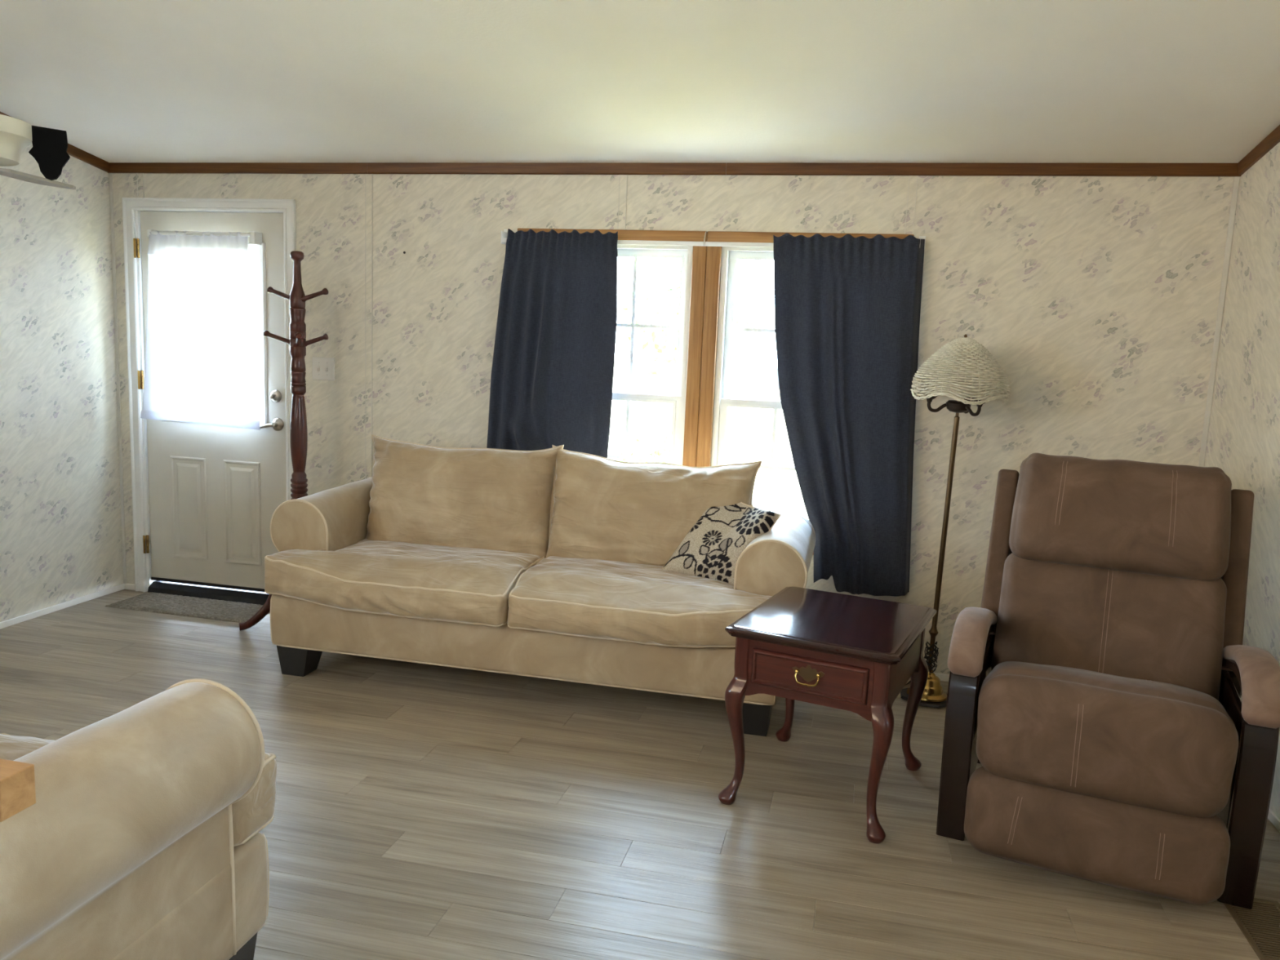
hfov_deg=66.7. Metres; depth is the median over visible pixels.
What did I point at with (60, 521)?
wall
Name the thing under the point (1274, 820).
baseboard
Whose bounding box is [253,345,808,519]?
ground
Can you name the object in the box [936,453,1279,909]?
recliner
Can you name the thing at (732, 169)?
trim
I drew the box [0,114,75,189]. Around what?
ceiling fan
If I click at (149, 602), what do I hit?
door mat
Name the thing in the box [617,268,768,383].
tree
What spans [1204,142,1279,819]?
wall
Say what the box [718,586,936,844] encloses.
end table
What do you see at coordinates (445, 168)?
trim
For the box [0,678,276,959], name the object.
loveseat
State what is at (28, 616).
baseboard
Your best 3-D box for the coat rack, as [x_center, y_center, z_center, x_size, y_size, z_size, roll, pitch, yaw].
[-1.673,-0.181,4.768,0.431,1.843,0.431,5,9,19]
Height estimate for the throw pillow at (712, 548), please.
0.330 m
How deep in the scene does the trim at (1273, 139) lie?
3.71 m
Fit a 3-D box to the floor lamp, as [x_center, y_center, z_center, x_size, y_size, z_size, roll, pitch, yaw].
[1.290,0.175,4.106,0.392,1.565,0.392,5,9,12]
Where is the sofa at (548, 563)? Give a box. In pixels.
[264,434,815,736]
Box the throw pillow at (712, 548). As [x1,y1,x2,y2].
[661,502,781,584]
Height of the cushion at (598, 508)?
0.560 m
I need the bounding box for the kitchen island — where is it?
[0,758,35,822]
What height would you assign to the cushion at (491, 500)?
0.561 m
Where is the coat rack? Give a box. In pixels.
[239,250,328,631]
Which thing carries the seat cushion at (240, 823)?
on the loveseat at (141, 838)
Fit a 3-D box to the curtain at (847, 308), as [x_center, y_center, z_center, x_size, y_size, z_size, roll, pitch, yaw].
[0.903,-0.279,4.326,0.707,1.589,0.098,3,8,6]
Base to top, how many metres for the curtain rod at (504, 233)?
0.076 m
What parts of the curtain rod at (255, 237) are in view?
rod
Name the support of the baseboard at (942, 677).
attached to the wall at (1100, 300)
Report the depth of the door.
5.20 m
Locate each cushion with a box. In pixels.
[0,733,276,845]
[264,538,542,625]
[365,436,561,558]
[506,555,772,646]
[546,448,759,566]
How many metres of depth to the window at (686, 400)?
4.56 m
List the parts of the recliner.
bentwood arm, panel, seat, panel, bentwood arm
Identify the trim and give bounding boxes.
[0,111,109,172]
[107,162,368,173]
[124,583,135,590]
[367,162,726,175]
[726,163,1241,176]
[1237,124,1279,174]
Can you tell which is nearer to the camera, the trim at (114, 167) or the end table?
the end table
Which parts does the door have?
casing, panel, casing, panel, lever, lever handle, casing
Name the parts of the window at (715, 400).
casing, frame, sash, sash, casing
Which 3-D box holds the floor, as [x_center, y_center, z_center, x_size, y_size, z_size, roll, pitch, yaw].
[-1.196,1.385,0.916,5.560,0.120,8.450,4,8,13]
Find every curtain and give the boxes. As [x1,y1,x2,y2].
[140,230,260,430]
[486,228,617,457]
[773,233,924,596]
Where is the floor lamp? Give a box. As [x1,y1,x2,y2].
[900,333,1009,708]
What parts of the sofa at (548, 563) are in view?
arm, leg, arm, frame, leg, arm, arm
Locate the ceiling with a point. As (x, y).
(126, 81)
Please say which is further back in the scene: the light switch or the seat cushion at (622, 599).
the light switch
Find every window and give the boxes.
[517,227,706,466]
[696,231,914,555]
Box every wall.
[0,143,123,622]
[108,173,1239,674]
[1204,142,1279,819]
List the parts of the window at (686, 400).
casing, sash, sash, frame, casing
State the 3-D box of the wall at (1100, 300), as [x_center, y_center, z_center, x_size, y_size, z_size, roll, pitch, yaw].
[-0.211,-0.293,4.750,5.560,2.430,0.146,4,8,13]
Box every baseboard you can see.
[0,583,124,629]
[910,672,949,681]
[1267,808,1279,831]
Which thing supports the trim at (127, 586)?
attached to the wall at (1100, 300)
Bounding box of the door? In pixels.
[121,197,296,604]
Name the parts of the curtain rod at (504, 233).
rod, wall plate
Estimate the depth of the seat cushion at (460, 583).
3.99 m
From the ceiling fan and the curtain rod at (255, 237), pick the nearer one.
the ceiling fan
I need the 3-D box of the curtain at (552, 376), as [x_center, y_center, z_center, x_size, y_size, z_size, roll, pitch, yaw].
[-0.435,-0.455,4.576,0.635,1.421,0.137,4,8,13]
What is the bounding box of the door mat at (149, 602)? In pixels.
[105,591,270,622]
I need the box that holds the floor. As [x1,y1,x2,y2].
[0,589,1279,959]
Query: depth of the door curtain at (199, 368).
5.05 m
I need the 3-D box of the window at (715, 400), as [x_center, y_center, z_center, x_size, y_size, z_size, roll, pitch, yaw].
[0.732,-0.389,4.486,0.910,1.456,0.135,4,8,13]
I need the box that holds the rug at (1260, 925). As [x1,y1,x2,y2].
[1223,897,1279,959]
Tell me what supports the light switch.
attached to the wall at (1100, 300)
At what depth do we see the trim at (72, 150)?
4.94 m
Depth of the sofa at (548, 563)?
4.05 m
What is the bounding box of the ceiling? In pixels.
[0,0,1279,163]
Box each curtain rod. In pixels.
[146,229,262,244]
[501,229,925,249]
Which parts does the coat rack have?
leg, post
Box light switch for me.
[312,356,334,380]
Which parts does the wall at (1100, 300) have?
wall panel, wall panel, wall panel, wall panel, wall panel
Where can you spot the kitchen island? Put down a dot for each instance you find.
(17, 779)

